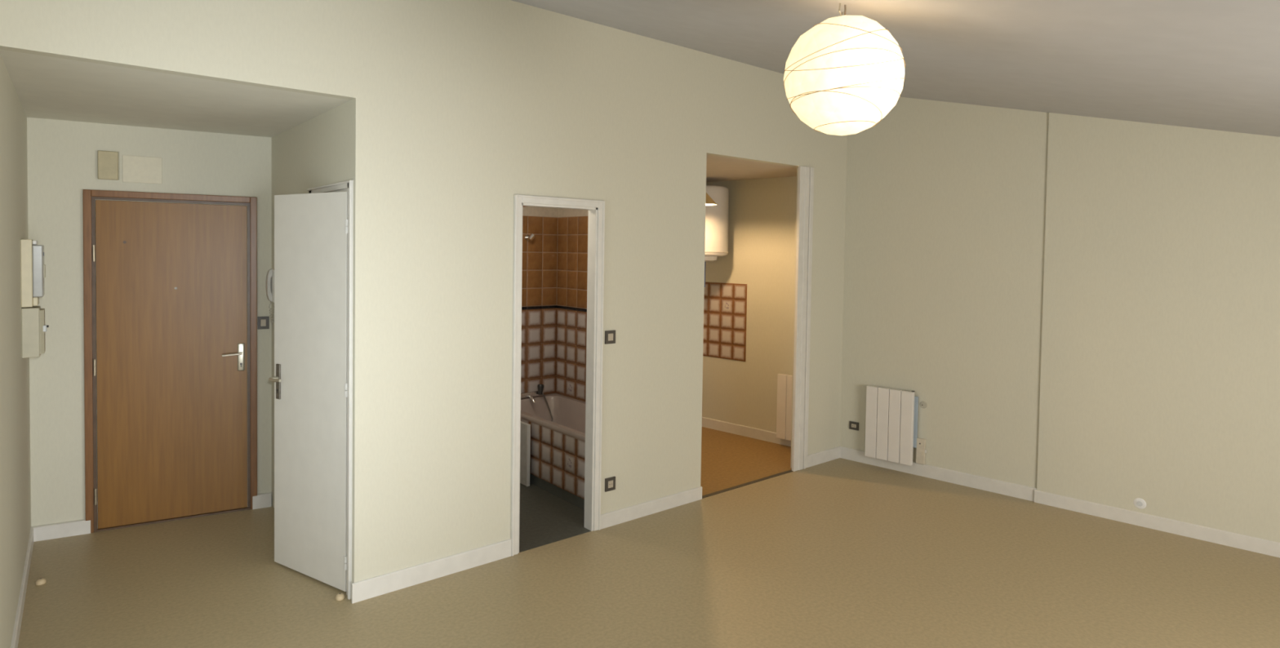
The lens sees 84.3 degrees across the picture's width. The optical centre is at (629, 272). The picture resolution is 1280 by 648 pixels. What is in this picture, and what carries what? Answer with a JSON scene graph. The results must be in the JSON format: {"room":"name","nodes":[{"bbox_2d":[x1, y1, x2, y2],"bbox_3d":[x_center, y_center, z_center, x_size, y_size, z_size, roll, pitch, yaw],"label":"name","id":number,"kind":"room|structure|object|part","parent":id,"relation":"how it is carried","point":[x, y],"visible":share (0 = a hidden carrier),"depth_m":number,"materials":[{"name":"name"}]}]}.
{"room":"empty living room","nodes":[
{"label":"empty living room","id":0,"kind":"room"},
{"bbox_2d":[0,53,31,647],"bbox_3d":[-1.536,0.013,1.472,0.140,3.400,7.507,0,2,-38],"label":"wall","id":1,"kind":"structure","parent":0,"point":[15,397],"depth_m":3.12,"materials":[{"name":"beige paint"}]},
{"bbox_2d":[10,527,33,647],"bbox_3d":[-1.443,1.672,1.495,0.013,0.085,6.893,0,2,-38],"label":"baseboard","id":2,"kind":"structure","parent":1,"relation":"attached to","point":[15,636],"depth_m":3.44,"materials":[{"name":"white wood"}]},
{"bbox_2d":[20,239,45,307],"bbox_3d":[-3.143,0.002,3.730,0.096,0.350,0.190,0,2,-38],"label":"meter","id":3,"kind":"object","parent":1,"relation":"attached to","point":[33,268],"visible":1,"depth_m":3.66,"materials":[{"name":"beige plastic"}]},
{"bbox_3d":[-3.082,-0.007,3.721,0.010,0.070,0.040,0,2,-38],"label":"knob","id":4,"kind":"part","parent":3,"relation":"part of","materials":[{"name":"grey plastic"}]},
{"bbox_2d":[21,306,48,358],"bbox_3d":[-3.131,0.311,3.728,0.108,0.258,0.150,0,2,-38],"label":"box","id":5,"kind":"object","parent":1,"relation":"attached to","point":[33,328],"visible":0.96,"depth_m":3.66,"materials":[{"name":"grey plastic"}]},
{"bbox_3d":[-3.075,0.294,3.707,0.030,0.035,0.030,0,2,-38],"label":"switch lever","id":6,"kind":"part","parent":5,"relation":"part of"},
{"bbox_2d":[26,117,271,526],"bbox_3d":[-3.108,0.300,4.503,1.615,2.600,0.118,0,2,-30],"label":"wall","id":7,"kind":"structure","parent":0,"point":[62,154],"depth_m":4.29,"materials":[{"name":"beige paint"}]},
{"bbox_2d":[31,519,90,542],"bbox_3d":[-3.439,1.560,4.278,0.288,0.084,0.032,0,2,-30],"label":"baseboard","id":8,"kind":"structure","parent":7,"relation":"attached to","point":[77,527],"depth_m":4.27,"materials":[{"name":"white wood"}]},
{"bbox_2d":[97,150,119,180],"bbox_3d":[-3.194,-0.657,4.331,0.108,0.176,0.034,0,2,-29],"label":"door chime","id":9,"kind":"object","parent":7,"relation":"attached to","point":[108,162],"visible":1,"depth_m":4.32,"materials":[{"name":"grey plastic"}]},
{"bbox_2d":[122,155,162,183],"bbox_3d":[-3.051,-0.644,4.428,0.206,0.166,0.007,0,2,-30],"label":"cover","id":10,"kind":"object","parent":7,"relation":"attached to","point":[135,169],"visible":1,"depth_m":4.42,"materials":[{"name":"beige plastic"}]},
{"bbox_2d":[82,189,257,533],"bbox_3d":[-2.909,0.550,4.524,0.931,2.105,0.059,0,2,-30],"label":"door","id":11,"kind":"structure","parent":7,"relation":"in","point":[171,336],"depth_m":4.52,"materials":[{"name":"brown wood"}]},
{"bbox_3d":[-2.626,0.541,4.675,0.120,0.023,0.043,0,2,-30],"label":"lever","id":12,"kind":"part","parent":11,"relation":"part of","materials":[{"name":"silver metal"}]},
{"bbox_3d":[-2.595,0.566,4.722,0.042,0.186,0.012,0,2,-30],"label":"lock plate","id":13,"kind":"part","parent":11,"relation":"part of","materials":[{"name":"silver metal"}]},
{"bbox_2d":[252,492,271,509],"bbox_3d":[-2.501,1.554,4.809,0.114,0.092,0.032,0,2,-30],"label":"baseboard","id":14,"kind":"structure","parent":7,"relation":"attached to","point":[262,500],"depth_m":4.80,"materials":[{"name":"white wood"}]},
{"bbox_2d":[257,316,269,329],"bbox_3d":[-2.479,0.342,4.786,0.070,0.085,0.012,0,2,-30],"label":"light switch","id":15,"kind":"object","parent":7,"relation":"attached to","point":[263,322],"visible":1,"depth_m":4.78,"materials":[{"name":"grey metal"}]},
{"bbox_2d":[0,49,350,137],"bbox_3d":[-2.617,-0.939,3.893,1.570,0.100,2.130,-1,2,-39],"label":"ceiling","id":16,"kind":"structure","parent":0,"point":[46,87],"depth_m":3.58,"materials":[{"name":"beige paint"}]},
{"bbox_2d":[271,100,351,507],"bbox_3d":[-1.899,0.369,4.215,0.070,2.514,1.630,-1,2,-39],"label":"wall","id":17,"kind":"structure","parent":0,"point":[316,152],"depth_m":4.12,"materials":[{"name":"beige paint"}]},
{"bbox_2d":[266,268,274,323],"bbox_3d":[-2.358,0.155,4.664,0.066,0.356,0.090,-1,2,-39],"label":"phone","id":18,"kind":"object","parent":17,"relation":"attached to","point":[270,274],"visible":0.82,"depth_m":4.64,"materials":[{"name":"white plastic"}]},
{"bbox_3d":[-2.358,0.262,4.668,0.043,0.142,0.016,-1,2,-39],"label":"cord","id":19,"kind":"part","parent":18,"relation":"part of","materials":[{"name":"plastic"}]},
{"bbox_2d":[268,191,347,591],"bbox_3d":[-1.709,0.607,3.746,0.647,2.049,0.097,2,2,32],"label":"door","id":20,"kind":"structure","parent":17,"relation":"in","point":[309,380],"depth_m":3.75,"materials":[{"name":"white paint"}]},
{"bbox_3d":[-1.918,0.585,3.853,0.104,0.020,0.056,2,2,32],"label":"lever","id":21,"kind":"part","parent":20,"relation":"part of","materials":[{"name":"silver metal"}]},
{"bbox_3d":[-1.937,0.603,3.900,0.036,0.195,0.010,2,2,32],"label":"lock plate","id":22,"kind":"part","parent":20,"relation":"part of","materials":[{"name":"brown metal"}]},
{"bbox_2d":[306,179,353,599],"bbox_3d":[-1.607,0.585,3.851,0.086,2.114,0.756,-1,2,-39],"label":"trim","id":23,"kind":"structure","parent":17,"relation":"attached to","point":[348,185],"depth_m":3.55,"materials":[{"name":"white wood"}]},
{"bbox_2d":[0,0,847,583],"bbox_3d":[-0.288,-0.001,4.425,5.829,3.291,0.070,-1,2,-39],"label":"wall","id":24,"kind":"structure","parent":0,"point":[460,108],"depth_m":3.93,"materials":[{"name":"beige paint"}]},
{"bbox_2d":[351,538,511,604],"bbox_3d":[-1.038,1.603,3.821,0.906,0.098,0.013,-1,2,-39],"label":"baseboard","id":25,"kind":"structure","parent":24,"relation":"attached to","point":[371,588],"depth_m":3.78,"materials":[{"name":"white wood"}]},
{"bbox_2d":[510,194,604,556],"bbox_3d":[-0.448,0.597,4.311,0.644,2.096,0.101,-1,2,-39],"label":"trim","id":26,"kind":"structure","parent":24,"relation":"attached to","point":[596,217],"depth_m":4.44,"materials":[{"name":"white wood"}]},
{"bbox_2d":[604,476,615,492],"bbox_3d":[-0.123,1.368,4.564,0.080,0.084,0.012,-1,2,-39],"label":"wall socket","id":27,"kind":"object","parent":24,"relation":"attached to","point":[610,482],"visible":1,"depth_m":4.56,"materials":[{"name":"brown plastic"}]},
{"bbox_2d":[604,330,615,344],"bbox_3d":[-0.123,0.415,4.525,0.080,0.084,0.012,-1,2,-39],"label":"light switch","id":28,"kind":"object","parent":24,"relation":"attached to","point":[610,335],"visible":1,"depth_m":4.52,"materials":[{"name":"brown plastic"}]},
{"bbox_2d":[600,486,702,529],"bbox_3d":[0.166,1.595,4.811,0.921,0.090,0.013,-1,2,-39],"label":"baseboard","id":29,"kind":"structure","parent":24,"relation":"attached to","point":[640,510],"depth_m":4.78,"materials":[{"name":"white wood"}]},
{"bbox_2d":[791,165,813,471],"bbox_3d":[1.427,0.384,5.799,0.182,2.490,0.033,-1,2,-39],"label":"trim","id":30,"kind":"structure","parent":24,"relation":"attached to","point":[806,174],"depth_m":5.78,"materials":[{"name":"white wood"}]},
{"bbox_2d":[807,446,839,467],"bbox_3d":[1.664,1.577,6.045,0.479,0.098,0.013,-1,2,-39],"label":"baseboard","id":31,"kind":"structure","parent":24,"relation":"attached to","point":[824,456],"depth_m":6.03,"materials":[{"name":"white wood"}]},
{"bbox_2d":[520,206,558,395],"bbox_3d":[-1.220,0.338,5.836,1.620,2.500,0.109,-1,2,-39],"label":"wall","id":32,"kind":"structure","parent":0,"point":[540,255],"depth_m":6.13,"materials":[{"name":"tile"}]},
{"bbox_2d":[524,233,535,241],"bbox_3d":[-0.842,-0.298,6.000,0.068,0.066,0.083,-1,2,-39],"label":"holder","id":33,"kind":"object","parent":32,"relation":"attached to","point":[527,237],"visible":1,"depth_m":5.98,"materials":[{"name":"silver metal"}]},
{"bbox_2d":[520,384,552,422],"bbox_3d":[-0.814,1.125,6.031,0.330,0.330,0.198,1,2,-2],"label":"shower mixer","id":34,"kind":"object","parent":32,"relation":"attached to","point":[540,387],"visible":0.77,"depth_m":6.04,"materials":[{"name":"silver metal"}]},
{"bbox_2d":[555,208,588,401],"bbox_3d":[-0.106,0.360,5.665,0.099,2.500,1.590,-1,2,-39],"label":"wall","id":35,"kind":"structure","parent":0,"point":[572,224],"depth_m":6.06,"materials":[{"name":"tile"}]},
{"bbox_2d":[17,426,1279,647],"bbox_3d":[0.706,1.717,3.844,7.000,0.080,8.200,-1,2,-39],"label":"floor","id":36,"kind":"structure","parent":0,"point":[840,553],"depth_m":3.81,"materials":[{"name":"beige laminate"}]},
{"bbox_2d":[35,577,46,585],"bbox_3d":[-3.073,1.612,3.689,0.046,0.026,0.045,-1,2,-39],"label":"door stop","id":37,"kind":"object","parent":36,"relation":"on","point":[41,581],"visible":1,"depth_m":3.68,"materials":[{"name":"beige plastic"}]},
{"bbox_2d":[335,593,345,600],"bbox_3d":[-1.464,1.639,3.576,0.046,0.026,0.045,-1,2,-39],"label":"door stop","id":38,"kind":"object","parent":36,"relation":"on","point":[340,597],"visible":1,"depth_m":3.56,"materials":[{"name":"beige plastic"}]},
{"bbox_2d":[520,421,530,486],"bbox_3d":[-0.910,1.367,5.488,0.026,0.466,0.486,-1,2,-39],"label":"access panel","id":39,"kind":"object","parent":36,"relation":"on","point":[525,433],"visible":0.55,"depth_m":5.32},
{"bbox_2d":[520,393,585,510],"bbox_3d":[-0.414,1.355,5.457,0.649,0.515,1.555,-1,2,-39],"label":"bathtub","id":40,"kind":"object","parent":36,"relation":"on","point":[557,446],"visible":0.5,"depth_m":5.20,"materials":[{"name":"tile"}]},
{"bbox_2d":[520,393,585,442],"bbox_3d":[-0.412,1.270,5.454,0.649,0.345,1.555,-1,2,-39],"label":"basin","id":41,"kind":"object","parent":40,"relation":"in","point":[568,414],"depth_m":5.88,"materials":[{"name":"ceramic"}]},
{"bbox_2d":[702,469,792,498],"bbox_3d":[0.941,1.635,5.474,1.127,0.014,0.034,-1,2,-39],"label":"threshold","id":42,"kind":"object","parent":36,"relation":"on","point":[788,471],"depth_m":5.43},
{"bbox_2d":[706,155,796,182],"bbox_3d":[0.286,-0.959,6.801,2.050,0.100,2.930,-1,2,-39],"label":"ceiling","id":43,"kind":"structure","parent":0,"point":[717,168],"depth_m":6.04,"materials":[{"name":"paint"}]},
{"bbox_2d":[706,192,716,205],"bbox_3d":[0.611,-0.730,6.039,0.284,0.302,0.284,-1,2,-39],"label":"pendant lamp","id":44,"kind":"object","parent":43,"relation":"hanging from","point":[709,202],"visible":0.08,"depth_m":5.97,"materials":[{"name":"white plastic"}]},
{"bbox_2d":[511,0,1279,137],"bbox_3d":[1.673,-0.892,2.638,7.000,1.386,5.280,-1,2,-39],"label":"ceiling","id":45,"kind":"structure","parent":0,"point":[1211,64],"depth_m":3.00,"materials":[{"name":"paint"}]},
{"bbox_2d":[783,3,905,135],"bbox_3d":[0.786,-0.743,2.600,0.430,0.479,0.430,-1,2,-39],"label":"paper lantern","id":46,"kind":"object","parent":45,"relation":"hanging from","point":[844,74],"visible":1,"depth_m":2.45,"materials":[{"name":"paper"}]},
{"bbox_3d":[0.790,-0.866,2.597,0.011,0.233,0.007,-1,2,-39],"label":"cord","id":47,"kind":"part","parent":46,"relation":"part of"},
{"bbox_2d":[702,97,1279,542],"bbox_3d":[2.720,-0.041,5.427,8.284,3.400,0.135,2,2,43],"label":"wall","id":48,"kind":"structure","parent":0,"point":[1160,380],"depth_m":5.04,"materials":[{"name":"beige paint"}]},
{"bbox_2d":[704,185,728,287],"bbox_3d":[0.708,-0.342,6.860,0.526,0.967,0.563,2,2,43],"label":"water heater","id":49,"kind":"object","parent":48,"relation":"attached to","point":[717,217],"visible":0.35,"depth_m":6.62,"materials":[{"name":"white metal"}]},
{"bbox_3d":[0.697,-0.492,6.842,0.520,0.667,0.520,2,2,43],"label":"tank","id":50,"kind":"part","parent":49,"relation":"part of","materials":[{"name":"white metal"}]},
{"bbox_2d":[702,282,746,361],"bbox_3d":[0.801,0.476,7.157,0.904,0.754,0.010,2,2,43],"label":"tile backsplash","id":51,"kind":"structure","parent":48,"relation":"attached to","point":[725,304],"depth_m":7.01,"materials":[{"name":"brown tile"}]},
{"bbox_2d":[702,417,791,446],"bbox_3d":[0.770,1.529,7.199,2.793,0.098,0.013,2,2,43],"label":"baseboard","id":52,"kind":"structure","parent":48,"relation":"attached to","point":[753,433],"depth_m":6.87,"materials":[{"name":"wood"}]},
{"bbox_2d":[776,373,792,440],"bbox_3d":[1.539,1.237,6.423,0.407,0.601,0.088,2,2,43],"label":"radiator","id":53,"kind":"object","parent":48,"relation":"attached to","point":[784,415],"visible":0.34,"depth_m":6.48,"materials":[{"name":"metal"}]},
{"bbox_2d":[848,421,858,431],"bbox_3d":[1.939,1.325,6.102,0.083,0.068,0.013,2,2,43],"label":"wall socket","id":54,"kind":"object","parent":48,"relation":"attached to","point":[852,425],"visible":1,"depth_m":6.10,"materials":[{"name":"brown plastic"}]},
{"bbox_2d":[864,385,918,466],"bbox_3d":[2.164,1.254,5.838,0.407,0.601,0.088,2,2,43],"label":"radiator","id":55,"kind":"object","parent":48,"relation":"attached to","point":[891,415],"visible":1,"depth_m":5.79,"materials":[{"name":"metal"}]},
{"bbox_3d":[2.187,1.207,5.846,0.389,0.415,0.016,2,2,43],"label":"panel","id":56,"kind":"part","parent":55,"relation":"part of","materials":[{"name":"metal"}]},
{"bbox_2d":[915,437,926,464],"bbox_3d":[2.358,1.440,5.699,0.078,0.208,0.030,2,2,43],"label":"outlet","id":57,"kind":"object","parent":48,"relation":"attached to","point":[921,451],"visible":1,"depth_m":5.69,"materials":[{"name":"white plastic"}]},
{"bbox_2d":[920,400,927,408],"bbox_3d":[2.370,1.068,5.699,0.058,0.060,0.005,2,2,43],"label":"wall anchor","id":58,"kind":"object","parent":48,"relation":"attached to","point":[923,404],"visible":1,"depth_m":5.70,"materials":[{"name":"white plastic"}]},
{"bbox_2d":[840,446,1279,557],"bbox_3d":[3.671,1.653,4.473,5.030,0.098,0.027,2,2,43],"label":"baseboard","id":59,"kind":"structure","parent":48,"relation":"attached to","point":[1269,548],"depth_m":4.95,"materials":[{"name":"white wood"}]},
{"bbox_2d":[1133,497,1146,509],"bbox_3d":[3.406,1.543,4.716,0.072,0.072,0.014,2,2,43],"label":"wall cap","id":60,"kind":"object","parent":48,"relation":"attached to","point":[1139,503],"visible":1,"depth_m":4.71,"materials":[{"name":"white plastic"}]}
]}

